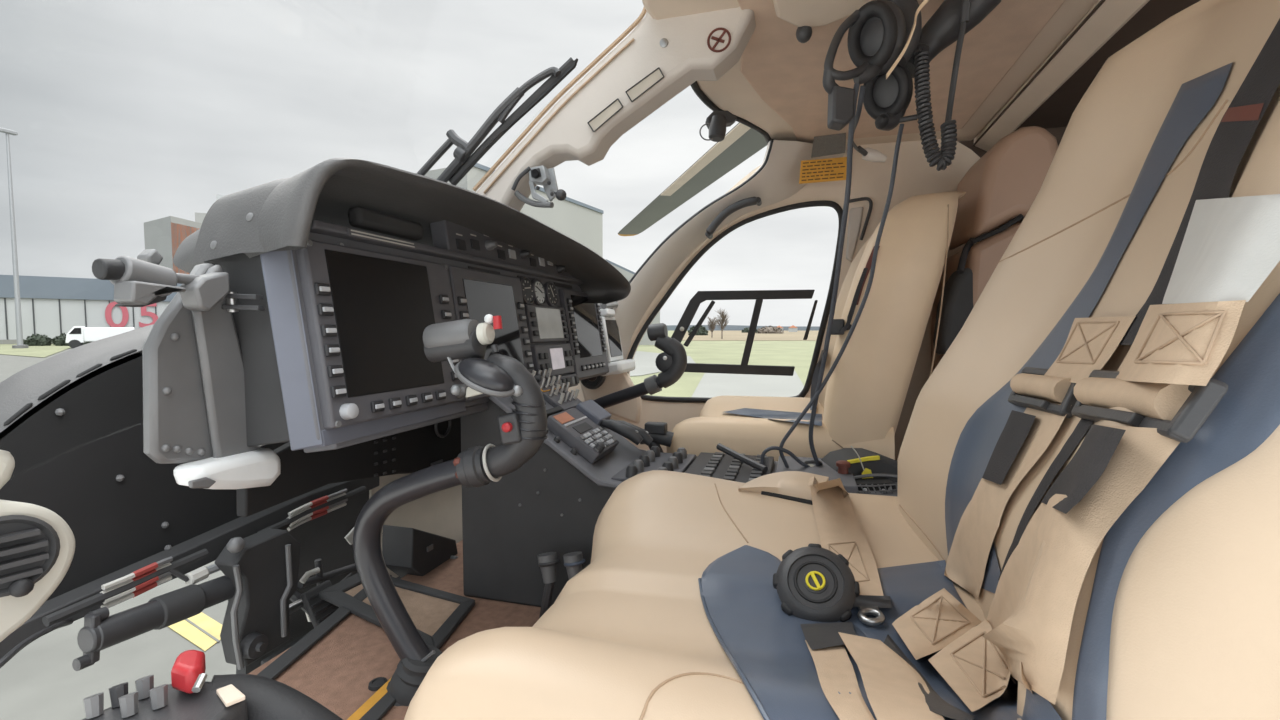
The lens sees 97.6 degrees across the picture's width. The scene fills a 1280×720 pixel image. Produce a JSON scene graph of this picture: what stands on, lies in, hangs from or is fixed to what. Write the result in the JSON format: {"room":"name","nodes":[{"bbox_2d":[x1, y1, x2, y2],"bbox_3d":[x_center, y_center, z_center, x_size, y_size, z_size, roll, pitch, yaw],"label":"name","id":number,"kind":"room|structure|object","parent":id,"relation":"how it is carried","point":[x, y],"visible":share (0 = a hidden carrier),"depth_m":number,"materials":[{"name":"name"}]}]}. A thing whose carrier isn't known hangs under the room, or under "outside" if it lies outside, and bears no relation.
{"room":"control cabin","nodes":[
{"label":"control cabin","id":0,"kind":"room"},
{"bbox_2d":[0,324,460,658],"bbox_3d":[-0.633,0.171,1.475,0.478,0.654,1.639,1,3,16],"label":"wall","id":1,"kind":"structure","parent":0,"point":[71,421],"depth_m":0.94,"materials":[{"name":"black metal"}]},
{"bbox_2d":[0,619,73,667],"bbox_3d":[-0.806,0.381,0.741,0.016,0.046,0.230,-1,4,-25],"label":"cable","id":2,"kind":"object","parent":1,"relation":"attached to","point":[24,643],"visible":1,"depth_m":0.73,"materials":[{"name":"black plastic"}]},
{"bbox_2d":[42,549,208,626],"bbox_3d":[-0.822,0.363,0.912,0.017,0.048,0.226,1,3,16],"label":"wire loom","id":3,"kind":"object","parent":1,"relation":"attached to","point":[144,579],"visible":0.99,"depth_m":0.90,"materials":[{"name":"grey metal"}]},
{"bbox_2d":[169,564,219,584],"bbox_3d":[-0.783,0.374,0.999,0.026,0.040,0.095,1,3,16],"label":"connector","id":4,"kind":"object","parent":3,"relation":"attached to","point":[195,576],"visible":0.91,"depth_m":0.98,"materials":[{"name":"metal"}]},
{"bbox_2d":[256,486,365,532],"bbox_3d":[-0.724,0.334,1.253,0.017,0.050,0.285,1,3,16],"label":"wire loom","id":5,"kind":"object","parent":1,"relation":"attached to","point":[321,506],"visible":0.98,"depth_m":1.25,"materials":[{"name":"grey metal"}]},
{"bbox_2d":[434,420,450,437],"bbox_3d":[-0.446,0.147,1.269,0.006,0.059,0.059,1,3,16],"label":"socket","id":6,"kind":"object","parent":1,"relation":"attached to","point":[442,429],"depth_m":1.28,"materials":[{"name":"black plastic"}]},
{"bbox_2d":[511,165,565,207],"bbox_3d":[-0.204,-0.344,1.122,0.128,0.085,0.041,1,3,16],"label":"bracket","id":7,"kind":"object","parent":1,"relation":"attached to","point":[539,175],"visible":1,"depth_m":1.11,"materials":[{"name":"grey metal"}]},
{"bbox_2d":[588,98,622,131],"bbox_3d":[-0.066,-0.464,1.065,0.072,0.058,0.006,1,3,16],"label":"card holder","id":8,"kind":"object","parent":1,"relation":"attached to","point":[606,114],"visible":1,"depth_m":1.06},
{"bbox_2d":[473,7,755,210],"bbox_3d":[-0.075,-0.521,1.107,0.620,0.507,0.080,1,3,16],"label":"windshield center pillar","id":9,"kind":"structure","parent":1,"relation":"attached to","point":[678,46],"depth_m":1.07,"materials":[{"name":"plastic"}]},
{"bbox_2d":[707,27,730,52],"bbox_3d":[0.142,-0.574,1.004,0.043,0.043,0.004,1,3,16],"label":"no smoking sign","id":10,"kind":"object","parent":9,"relation":"attached to","point":[716,39],"visible":1,"depth_m":1.00,"materials":[{"name":"plastic"}]},
{"bbox_2d":[626,67,663,101],"bbox_3d":[0.009,-0.510,1.041,0.075,0.058,0.006,1,3,16],"label":"card holder","id":11,"kind":"object","parent":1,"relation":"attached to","point":[637,90],"visible":1,"depth_m":1.04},
{"bbox_3d":[-0.402,-0.226,0.743,1.013,0.873,0.910,1,3,16],"label":"window","id":12,"kind":"structure","parent":1,"relation":"in","visible":0},
{"bbox_2d":[0,450,74,641],"bbox_3d":[-0.521,0.150,0.442,0.081,0.186,0.104,1,3,16],"label":"air vent","id":13,"kind":"object","parent":12,"relation":"attached to","point":[37,546],"visible":1,"depth_m":0.45,"materials":[{"name":"white plastic"}]},
{"bbox_2d":[0,515,59,596],"bbox_3d":[-0.501,0.154,0.440,0.024,0.063,0.062,2,4,30],"label":"grille","id":14,"kind":"object","parent":13,"relation":"attached to","point":[29,544],"depth_m":0.45,"materials":[{"name":"grey plastic"}]},
{"bbox_2d":[417,57,577,185],"bbox_3d":[-0.247,-0.398,0.947,0.301,0.192,0.030,1,3,16],"label":"windshield wiper","id":15,"kind":"object","parent":12,"relation":"attached to","point":[463,162],"visible":1,"depth_m":0.94,"materials":[{"name":"black metal"}]},
{"bbox_3d":[-0.167,-0.271,1.564,1.012,0.873,0.801,1,3,16],"label":"window","id":16,"kind":"structure","parent":1,"relation":"in","visible":0},
{"bbox_2d":[610,139,846,360],"bbox_3d":[0.217,-0.258,1.822,0.871,0.821,0.245,1,3,16],"label":"pillar","id":17,"kind":"structure","parent":16,"relation":"attached to","point":[776,180],"depth_m":1.80,"materials":[{"name":"beige plastic"}]},
{"bbox_2d":[579,372,641,422],"bbox_3d":[-0.116,0.102,1.865,0.237,0.216,0.073,1,3,16],"label":"panel","id":18,"kind":"object","parent":17,"relation":"attached to","point":[593,388],"visible":0.4,"depth_m":1.86,"materials":[{"name":"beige plastic"}]},
{"bbox_2d":[705,196,761,238],"bbox_3d":[0.294,-0.449,1.767,0.172,0.117,0.057,1,3,16],"label":"handle","id":19,"kind":"object","parent":17,"relation":"attached to","point":[751,201],"visible":1,"depth_m":1.75,"materials":[{"name":"black plastic"}]},
{"bbox_2d":[799,157,846,183],"bbox_3d":[0.534,-0.552,1.632,0.135,0.067,0.005,1,3,16],"label":"placard","id":20,"kind":"object","parent":17,"relation":"attached to","point":[830,169],"visible":0.95,"depth_m":1.63},
{"bbox_2d":[236,491,368,673],"bbox_3d":[-0.889,0.686,1.532,0.090,0.760,0.420,1,3,16],"label":"wall","id":21,"kind":"structure","parent":0,"point":[322,537],"depth_m":1.52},
{"bbox_3d":[-0.840,0.494,0.877,0.362,0.183,0.770,1,3,16],"label":"window","id":22,"kind":"structure","parent":21,"relation":"in","visible":0},
{"bbox_2d":[214,528,300,669],"bbox_3d":[-0.705,0.430,1.051,0.080,0.243,0.151,1,3,16],"label":"support","id":23,"kind":"object","parent":22,"relation":"attached to","point":[262,567],"visible":0.99,"depth_m":1.03,"materials":[{"name":"grey metal"}]},
{"bbox_2d":[72,575,234,670],"bbox_3d":[-0.780,0.405,0.933,0.052,0.079,0.261,1,3,16],"label":"tube","id":24,"kind":"object","parent":23,"relation":"attached to","point":[100,631],"visible":0.86,"depth_m":0.88,"materials":[{"name":"black plastic"}]},
{"bbox_2d":[289,580,338,627],"bbox_3d":[-0.717,0.476,1.169,0.190,0.129,0.110,1,3,16],"label":"rudder pedal","id":25,"kind":"object","parent":22,"relation":"on","point":[318,609],"visible":0.58,"depth_m":1.13,"materials":[{"name":"black metal"}]},
{"bbox_2d":[261,576,400,664],"bbox_3d":[-0.563,0.707,1.711,0.400,0.050,0.950,1,3,16],"label":"floor","id":26,"kind":"structure","parent":0,"point":[291,644],"depth_m":1.36,"materials":[{"name":"black metal"}]},
{"bbox_2d":[248,540,540,719],"bbox_3d":[0.942,0.554,0.855,3.040,0.100,1.800,1,3,16],"label":"floor","id":27,"kind":"structure","parent":0,"point":[336,672],"depth_m":0.96,"materials":[{"name":"brown carpet"}]},
{"bbox_2d":[82,650,342,719],"bbox_3d":[-0.322,0.307,0.459,0.234,0.134,0.105,-1,3,-18],"label":"lever","id":28,"kind":"object","parent":27,"relation":"attached to","point":[189,696],"visible":1,"depth_m":0.45,"materials":[{"name":"black plastic"}]},
{"bbox_2d":[257,574,391,678],"bbox_3d":[-0.575,0.488,1.033,0.030,0.006,0.438,0,3,4],"label":"trim strip","id":29,"kind":"object","parent":27,"relation":"on","point":[272,671],"visible":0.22,"depth_m":0.97,"materials":[{"name":"black metal"}]},
{"bbox_2d":[347,677,391,719],"bbox_3d":[-0.388,0.499,0.831,0.019,0.006,0.147,1,3,11],"label":"trim strip","id":30,"kind":"object","parent":27,"relation":"on","point":[382,691],"visible":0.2,"depth_m":0.81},
{"bbox_2d":[359,692,395,719],"bbox_3d":[-0.367,0.499,0.821,0.026,0.006,0.124,1,3,13],"label":"trim strip","id":31,"kind":"object","parent":27,"relation":"on","point":[387,701],"visible":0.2,"depth_m":0.80,"materials":[{"name":"black metal"}]},
{"bbox_2d":[368,677,386,690],"bbox_3d":[-0.404,0.499,0.864,0.028,0.006,0.028,1,3,16],"label":"fastener","id":32,"kind":"object","parent":27,"relation":"on","point":[375,684],"visible":1,"depth_m":0.86,"materials":[{"name":"black metal"}]},
{"bbox_2d":[319,573,474,648],"bbox_3d":[-0.469,0.480,1.112,0.395,0.012,0.153,2,4,32],"label":"floor mat","id":33,"kind":"object","parent":27,"relation":"on","point":[436,614],"visible":0.59,"depth_m":1.09,"materials":[{"name":"brown carpet"}]},
{"bbox_2d":[382,525,457,577],"bbox_3d":[-0.505,0.450,1.310,0.084,0.180,0.183,1,3,16],"label":"box","id":34,"kind":"object","parent":27,"relation":"on","point":[411,551],"visible":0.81,"depth_m":1.23,"materials":[{"name":"grey metal"}]},
{"bbox_2d":[297,527,457,621],"bbox_3d":[-0.596,0.472,1.310,0.357,0.168,0.133,-2,4,-35],"label":"pedal linkage","id":35,"kind":"object","parent":34,"relation":"attached to","point":[320,577],"visible":0.39,"depth_m":1.22,"materials":[{"name":"black metal"}]},
{"bbox_2d":[353,314,547,705],"bbox_3d":[-0.288,0.263,0.826,0.318,0.658,0.104,1,3,16],"label":"stick","id":36,"kind":"object","parent":27,"relation":"on","point":[523,431],"visible":0.94,"depth_m":0.80,"materials":[{"name":"grey metal"}]},
{"bbox_2d":[493,316,502,328],"bbox_3d":[-0.199,-0.052,0.783,0.013,0.019,0.013,1,3,16],"label":"switch","id":37,"kind":"object","parent":36,"relation":"attached to","point":[497,320],"depth_m":0.78,"materials":[{"name":"plastic"}]},
{"bbox_2d":[537,552,558,618],"bbox_3d":[-0.173,0.446,1.054,0.040,0.176,0.057,-1,3,-20],"label":"plug","id":38,"kind":"object","parent":27,"relation":"on","point":[547,562],"visible":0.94,"depth_m":1.03,"materials":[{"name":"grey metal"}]},
{"bbox_2d":[563,552,584,579],"bbox_3d":[-0.123,0.441,1.039,0.040,0.176,0.057,-1,3,-20],"label":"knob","id":39,"kind":"object","parent":27,"relation":"on","point":[573,561],"visible":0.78,"depth_m":1.02,"materials":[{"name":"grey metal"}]},
{"bbox_2d":[593,323,686,408],"bbox_3d":[-0.101,0.162,1.517,0.463,0.523,0.120,1,3,16],"label":"stick","id":40,"kind":"object","parent":27,"relation":"on","point":[672,362],"visible":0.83,"depth_m":1.45,"materials":[{"name":"black plastic"}]},
{"bbox_2d":[460,368,896,606],"bbox_3d":[0.190,0.260,1.116,1.080,0.457,0.280,1,3,16],"label":"console","id":41,"kind":"object","parent":27,"relation":"on","point":[554,502],"depth_m":1.11,"materials":[{"name":"grey metal"}]},
{"bbox_2d":[173,158,630,452],"bbox_3d":[-0.427,-0.096,1.294,0.591,0.387,1.231,1,3,16],"label":"panel","id":42,"kind":"object","parent":41,"relation":"on","point":[350,260],"visible":0.81,"depth_m":0.83,"materials":[{"name":"black plastic"}]},
{"bbox_2d":[142,263,280,488],"bbox_3d":[-0.524,0.026,0.707,0.086,0.298,0.141,1,3,16],"label":"housing","id":43,"kind":"object","parent":42,"relation":"attached to","point":[194,411],"visible":0.94,"depth_m":0.69,"materials":[{"name":"grey metal"}]},
{"bbox_2d":[92,249,229,310],"bbox_3d":[-0.558,-0.094,0.644,0.090,0.073,0.127,1,3,16],"label":"mount","id":44,"kind":"object","parent":43,"relation":"attached to","point":[141,281],"visible":1,"depth_m":0.62,"materials":[{"name":"grey metal"}]},
{"bbox_2d":[173,158,630,303],"bbox_3d":[-0.444,-0.209,1.233,0.563,0.153,1.113,1,3,16],"label":"hood","id":45,"kind":"object","parent":42,"relation":"attached to","point":[336,224],"depth_m":0.87,"materials":[{"name":"grey plastic"}]},
{"bbox_2d":[600,302,635,375],"bbox_3d":[-0.083,-0.075,1.867,0.099,0.248,0.178,1,3,16],"label":"holder","id":46,"kind":"object","parent":42,"relation":"attached to","point":[622,366],"visible":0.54,"depth_m":1.80,"materials":[{"name":"white plastic"}]},
{"bbox_2d":[601,317,622,361],"bbox_3d":[-0.091,-0.070,1.858,0.033,0.145,0.145,1,3,16],"label":"tablet","id":47,"kind":"object","parent":46,"relation":"attached to","point":[614,352],"visible":0.84,"depth_m":1.83,"materials":[{"name":"white plastic"}]},
{"bbox_2d":[640,422,673,452],"bbox_3d":[0.038,0.198,1.326,0.083,0.100,0.041,0,3,9],"label":"lever","id":48,"kind":"object","parent":41,"relation":"attached to","point":[658,431],"visible":0.7,"depth_m":1.31,"materials":[{"name":"black plastic"}]},
{"bbox_2d":[764,457,767,466],"bbox_3d":[0.238,0.209,1.100,0.027,0.038,0.011,0,3,-2],"label":"plug","id":49,"kind":"object","parent":41,"relation":"attached to","point":[765,458],"visible":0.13,"depth_m":1.10,"materials":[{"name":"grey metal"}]},
{"bbox_2d":[760,446,809,466],"bbox_3d":[0.288,0.194,1.097,0.104,0.053,0.020,0,3,-6],"label":"loose cable","id":50,"kind":"object","parent":41,"relation":"on","point":[768,449],"visible":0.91,"depth_m":1.09,"materials":[{"name":"black rubber"}]},
{"bbox_2d":[804,460,822,466],"bbox_3d":[0.336,0.218,1.119,0.059,0.040,0.060,1,3,16],"label":"cord mount","id":51,"kind":"object","parent":41,"relation":"attached to","point":[810,463],"visible":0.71,"depth_m":1.11,"materials":[{"name":"white plastic"}]},
{"bbox_2d":[821,446,897,481],"bbox_3d":[0.444,0.203,1.108,0.147,0.092,0.145,0,3,0],"label":"pouch","id":52,"kind":"object","parent":41,"relation":"on","point":[865,463],"visible":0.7,"depth_m":1.06,"materials":[{"name":"black fabric"}]},
{"bbox_2d":[855,478,896,492],"bbox_3d":[0.415,0.244,1.015,0.103,0.055,0.071,0,3,0],"label":"basket","id":53,"kind":"object","parent":41,"relation":"on","point":[882,485],"visible":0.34,"depth_m":1.00,"materials":[{"name":"grey metal"}]},
{"bbox_2d":[667,191,965,460],"bbox_3d":[0.464,0.027,1.508,0.676,0.859,0.552,1,3,16],"label":"seat","id":54,"kind":"object","parent":27,"relation":"on","point":[860,405],"visible":0.7,"depth_m":1.22,"materials":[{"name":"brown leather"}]},
{"bbox_2d":[667,396,894,460],"bbox_3d":[0.382,0.216,1.543,0.505,0.177,0.550,1,3,16],"label":"seat cushion","id":55,"kind":"object","parent":54,"relation":"on","point":[747,425],"depth_m":1.30,"materials":[{"name":"beige leather"}]},
{"bbox_2d":[810,246,879,409],"bbox_3d":[0.435,-0.036,1.181,0.136,0.417,1.064,1,3,16],"label":"harness","id":56,"kind":"object","parent":54,"relation":"hanging from","point":[838,328],"visible":0.71,"depth_m":1.21,"materials":[{"name":"beige fabric"}]},
{"bbox_2d":[404,0,1279,719],"bbox_3d":[0.283,0.072,0.540,0.830,0.897,0.585,1,3,16],"label":"seat","id":57,"kind":"object","parent":27,"relation":"on","point":[675,613],"visible":0.83,"depth_m":0.47,"materials":[{"name":"beige leather"}]},
{"bbox_2d":[404,470,984,719],"bbox_3d":[0.146,0.281,0.599,0.540,0.183,0.570,1,3,16],"label":"seat cushion","id":58,"kind":"object","parent":57,"relation":"on","point":[675,613],"depth_m":0.56,"materials":[{"name":"beige leather"}]},
{"bbox_2d":[738,18,1279,719],"bbox_3d":[0.298,0.076,0.551,0.334,0.677,0.602,0,3,3],"label":"harness","id":59,"kind":"object","parent":57,"relation":"on","point":[1223,249],"visible":0.99,"depth_m":0.39,"materials":[{"name":"beige fabric"}]},
{"bbox_2d":[931,126,1057,372],"bbox_3d":[1.086,-0.040,1.458,0.532,1.019,0.440,1,3,16],"label":"passenger seat","id":60,"kind":"object","parent":27,"relation":"on","point":[1002,186],"visible":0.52,"depth_m":1.31,"materials":[{"name":"brown leather"}]},
{"bbox_2d":[933,237,975,353],"bbox_3d":[0.778,-0.162,1.359,0.116,0.298,0.067,0,3,-5],"label":"bundle","id":61,"kind":"object","parent":60,"relation":"on","point":[957,305],"visible":0.8,"depth_m":1.33,"materials":[{"name":"black fabric"}]},
{"bbox_2d":[369,473,462,577],"bbox_3d":[-0.699,0.508,1.952,0.030,0.570,0.598,1,3,23],"label":"wall","id":62,"kind":"structure","parent":0,"point":[439,513],"depth_m":1.90,"materials":[{"name":"beige plastic"}]},
{"bbox_2d":[618,123,766,235],"bbox_3d":[0.757,-1.431,4.607,0.430,1.052,8.558,-1,3,-13],"label":"blade","id":63,"kind":"object","parent":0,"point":[741,142],"visible":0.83,"depth_m":5.19,"materials":[{"name":"grey metal"}]},
{"bbox_2d":[642,0,1098,146],"bbox_3d":[0.394,-0.635,0.946,0.780,0.076,1.800,1,3,16],"label":"ceiling","id":64,"kind":"structure","parent":0,"point":[775,89],"depth_m":1.19,"materials":[{"name":"plastic"}]},
{"bbox_2d":[699,111,736,141],"bbox_3d":[0.196,-0.587,1.405,0.095,0.076,0.054,0,3,0],"label":"light","id":65,"kind":"object","parent":64,"relation":"attached to","point":[717,122],"visible":1,"depth_m":1.39,"materials":[{"name":"black plastic"}]},
{"bbox_2d":[796,26,811,42],"bbox_3d":[0.318,-0.609,1.008,0.074,0.061,0.032,2,4,33],"label":"knob","id":66,"kind":"object","parent":64,"relation":"attached to","point":[804,33],"depth_m":1.01,"materials":[{"name":"black plastic"}]},
{"bbox_2d":[811,133,845,157],"bbox_3d":[0.539,-0.614,1.602,0.094,0.062,0.003,1,3,16],"label":"placard","id":67,"kind":"object","parent":64,"relation":"attached to","point":[825,145],"visible":1,"depth_m":1.60},
{"bbox_2d":[856,146,886,161],"bbox_3d":[0.615,-0.549,1.500,0.089,0.039,0.036,-1,3,-11],"label":"socket","id":68,"kind":"object","parent":64,"relation":"attached to","point":[868,154],"visible":0.99,"depth_m":1.49,"materials":[{"name":"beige plastic"}]},
{"bbox_2d":[822,0,928,130],"bbox_3d":[0.362,-0.489,0.873,0.166,0.268,0.100,0,3,4],"label":"headset","id":69,"kind":"object","parent":64,"relation":"hanging from","point":[883,35],"visible":1,"depth_m":0.84,"materials":[{"name":"black plastic"}]},
{"bbox_2d":[809,83,859,465],"bbox_3d":[0.339,-0.106,0.988,0.028,0.650,0.228,0,3,3],"label":"loose cable","id":70,"kind":"object","parent":69,"relation":"hanging from","point":[856,85],"visible":0.91,"depth_m":0.97,"materials":[{"name":"black rubber"}]},
{"bbox_2d":[853,85,865,149],"bbox_3d":[0.450,-0.472,1.173,0.024,0.137,0.650,1,3,20],"label":"loose cable","id":71,"kind":"object","parent":69,"relation":"hanging from","point":[862,88],"visible":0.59,"depth_m":0.88,"materials":[{"name":"black rubber"}]},
{"bbox_2d":[847,0,905,74],"bbox_3d":[0.364,-0.498,0.864,0.082,0.105,0.078,1,3,16],"label":"ear cup","id":72,"kind":"object","parent":69,"relation":"on","point":[876,40],"depth_m":0.85,"materials":[{"name":"black plastic"}]},
{"bbox_2d":[863,0,1000,130],"bbox_3d":[0.473,-0.499,0.916,0.212,0.247,0.080,0,3,6],"label":"headset","id":73,"kind":"object","parent":64,"relation":"hanging from","point":[886,101],"visible":0.71,"depth_m":0.91,"materials":[{"name":"black plastic"}]},
{"bbox_2d":[779,124,903,467],"bbox_3d":[0.365,-0.086,1.028,0.211,0.630,0.035,2,4,36],"label":"loose cable","id":74,"kind":"object","parent":73,"relation":"hanging from","point":[901,126],"visible":0.96,"depth_m":1.01,"materials":[{"name":"black rubber"}]},
{"bbox_2d":[863,64,912,119],"bbox_3d":[0.409,-0.444,0.925,0.078,0.099,0.076,1,3,16],"label":"ear cup","id":75,"kind":"object","parent":73,"relation":"on","point":[889,98],"depth_m":0.91,"materials":[{"name":"black plastic"}]},
{"bbox_2d":[914,0,970,170],"bbox_3d":[0.479,-0.441,0.896,0.078,0.273,0.034,1,3,16],"label":"coiled cord","id":76,"kind":"object","parent":73,"relation":"hanging from","point":[942,158],"visible":1,"depth_m":0.89,"materials":[{"name":"black plastic"}]},
{"bbox_2d":[958,127,1066,157],"bbox_3d":[1.854,-0.035,1.540,1.900,1.300,0.050,1,3,16],"label":"wall","id":77,"kind":"structure","parent":0,"point":[1058,132],"depth_m":1.71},
{"bbox_2d":[568,139,982,460],"bbox_3d":[0.352,0.181,1.885,1.555,1.792,0.106,1,3,16],"label":"door","id":78,"kind":"structure","parent":77,"relation":"in","point":[914,176],"depth_m":1.77,"materials":[{"name":"beige plastic"}]},
{"bbox_2d":[973,0,1104,145],"bbox_3d":[0.897,-0.636,1.300,0.005,0.006,2.300,1,3,17],"label":"trim","id":79,"kind":"structure","parent":77,"relation":"attached to","point":[1101,2],"depth_m":1.18,"materials":[{"name":"beige plastic"}]},
{"bbox_2d":[974,0,1149,151],"bbox_3d":[0.926,-0.653,1.290,0.060,0.090,2.300,1,3,17],"label":"trim","id":80,"kind":"structure","parent":77,"relation":"attached to","point":[1111,16],"depth_m":1.16,"materials":[{"name":"beige plastic"}]},
{"bbox_2d":[1015,0,1199,130],"bbox_3d":[1.635,-0.654,0.590,1.800,0.050,1.900,1,3,16],"label":"ceiling","id":81,"kind":"structure","parent":0,"point":[1057,110],"depth_m":1.26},
{"label":"outside","id":82,"kind":"structure","parent":0,"visible":0},
{"bbox_2d":[682,331,818,340],"bbox_3d":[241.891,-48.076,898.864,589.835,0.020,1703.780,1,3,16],"label":"dry field","id":83,"kind":"structure","parent":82,"point":[727,335],"depth_m":124.88,"materials":[{"name":"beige plant"}]},
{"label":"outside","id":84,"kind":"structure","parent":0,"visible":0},
{"bbox_2d":[0,348,235,719],"bbox_3d":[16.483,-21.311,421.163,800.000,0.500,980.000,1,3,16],"label":"ground","id":85,"kind":"structure","parent":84,"point":[40,682],"depth_m":2.92,"materials":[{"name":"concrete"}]},
{"bbox_2d":[0,344,70,357],"bbox_3d":[-62.764,-1.359,55.670,63.440,0.020,27.343,1,3,16],"label":"grass verge","id":86,"kind":"structure","parent":85,"relation":"on","point":[5,349],"depth_m":44.60,"materials":[{"name":"green plant"}]},
{"bbox_2d":[0,127,28,347],"bbox_3d":[-55.357,-10.578,49.508,1.000,19.150,1.200,1,3,16],"label":"lamp post","id":87,"kind":"object","parent":86,"relation":"on","point":[19,332],"visible":0.88,"depth_m":49.49,"materials":[{"name":"grey metal"}]},
{"bbox_2d":[51,332,90,345],"bbox_3d":[-58.844,-1.927,58.008,3.158,1.957,3.116,1,3,16],"label":"round bush","id":88,"kind":"object","parent":86,"relation":"on","point":[59,340],"visible":0.34,"depth_m":56.90,"materials":[{"name":"green plant"}]},
{"bbox_2d":[23,334,52,345],"bbox_3d":[-61.273,-1.809,57.004,2.097,1.758,2.327,1,3,16],"label":"clipped hedge","id":89,"kind":"object","parent":85,"relation":"on","point":[33,340],"visible":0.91,"depth_m":56.56,"materials":[{"name":"green plant"}]},
{"bbox_2d":[0,275,181,343],"bbox_3d":[-75.884,-6.225,73.107,33.742,7.850,36.416,1,3,16],"label":"hangar","id":90,"kind":"structure","parent":85,"relation":"on","point":[50,306],"depth_m":66.32,"materials":[{"name":"white metal"}]},
{"bbox_2d":[65,326,134,347],"bbox_3d":[-49.813,-2.117,51.805,4.594,2.000,1.600,-3,4,-40],"label":"van","id":91,"kind":"object","parent":85,"relation":"on","point":[78,335],"visible":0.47,"depth_m":50.75,"materials":[{"name":"white metal"}]},
{"bbox_2d":[144,216,201,273],"bbox_3d":[-81.944,-14.347,105.393,14.358,20.500,20.706,1,3,16],"label":"building","id":92,"kind":"structure","parent":85,"relation":"on","point":[164,235],"depth_m":95.12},
{"bbox_2d":[168,612,221,650],"bbox_3d":[-2.626,1.563,3.300,0.728,0.007,0.178,2,4,32],"label":"ground marking","id":93,"kind":"object","parent":85,"relation":"on","point":[203,631],"depth_m":3.24,"materials":[{"name":"yellow paint"}]},
{"bbox_2d":[195,194,224,222],"bbox_3d":[-90.943,-20.926,127.443,12.583,31.200,21.905,1,3,16],"label":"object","id":94,"kind":"object","parent":85,"relation":"on","point":[199,217],"visible":0.05,"depth_m":121.01,"materials":[{"name":"white"}]},
{"bbox_2d":[416,163,603,308],"bbox_3d":[-17.725,-6.524,45.219,25.100,11.529,15.613,2,4,26],"label":"grey hall","id":95,"kind":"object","parent":85,"relation":"on","point":[581,222],"visible":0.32,"depth_m":41.64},
{"bbox_2d":[606,259,659,344],"bbox_3d":[-0.750,-6.157,63.848,5.786,9.621,8.187,0,3,0],"label":"annex","id":96,"kind":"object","parent":85,"relation":"on","point":[627,274],"visible":0.11,"depth_m":59.82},
{"bbox_2d":[630,331,815,396],"bbox_3d":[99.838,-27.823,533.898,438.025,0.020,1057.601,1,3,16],"label":"grass field","id":97,"kind":"structure","parent":85,"relation":"on","point":[799,354],"depth_m":36.40,"materials":[{"name":"green plant"}]},
{"bbox_2d":[630,351,694,375],"bbox_3d":[-1.276,-0.148,33.436,9.244,0.020,28.708,-1,3,-10],"label":"taxiway","id":98,"kind":"structure","parent":97,"relation":"on","point":[645,364],"depth_m":27.89,"materials":[{"name":"grey concrete"}]},
{"bbox_2d":[688,325,707,334],"bbox_3d":[15.477,-7.252,150.008,5.661,4.556,5.889,1,3,16],"label":"clump","id":99,"kind":"object","parent":97,"relation":"on","point":[702,330],"visible":0.56,"depth_m":148.59,"materials":[{"name":"green plant"}]},
{"bbox_2d":[707,317,716,337],"bbox_3d":[14.144,-6.448,109.821,2.368,4.236,2.268,1,3,16],"label":"bare tree","id":100,"kind":"object","parent":97,"relation":"on","point":[710,322],"visible":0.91,"depth_m":109.83,"materials":[{"name":"brown plant"}]},
{"bbox_2d":[712,307,729,338],"bbox_3d":[13.823,-6.184,94.962,2.938,5.351,2.737,1,3,16],"label":"bare tree","id":101,"kind":"object","parent":97,"relation":"on","point":[723,316],"visible":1,"depth_m":94.68,"materials":[{"name":"brown plant"}]},
{"bbox_2d":[692,371,803,397],"bbox_3d":[3.465,0.695,18.201,3.457,0.020,10.311,1,3,13],"label":"path","id":102,"kind":"structure","parent":97,"relation":"on","point":[711,385],"depth_m":16.78,"materials":[{"name":"white concrete"}]},
{"bbox_2d":[741,327,758,332],"bbox_3d":[51.107,-13.295,260.067,8.044,3.940,8.086,1,3,16],"label":"clump","id":103,"kind":"object","parent":97,"relation":"on","point":[745,330],"visible":0.42,"depth_m":258.12,"materials":[{"name":"green plant"}]},
{"bbox_2d":[757,326,783,333],"bbox_3d":[48.632,-10.595,209.850,10.386,4.787,10.064,1,3,16],"label":"clump","id":104,"kind":"object","parent":97,"relation":"on","point":[770,329],"visible":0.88,"depth_m":207.05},
{"bbox_2d":[789,325,796,331],"bbox_3d":[90.161,-18.514,329.921,5.400,4.000,4.400,1,3,16],"label":"house","id":105,"kind":"structure","parent":97,"relation":"on","point":[792,328],"depth_m":327.93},
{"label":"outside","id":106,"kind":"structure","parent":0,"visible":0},
{"bbox_2d":[666,325,819,330],"bbox_3d":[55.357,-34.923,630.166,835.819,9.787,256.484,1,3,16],"label":"hills","id":107,"kind":"structure","parent":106,"point":[669,327],"depth_m":620.11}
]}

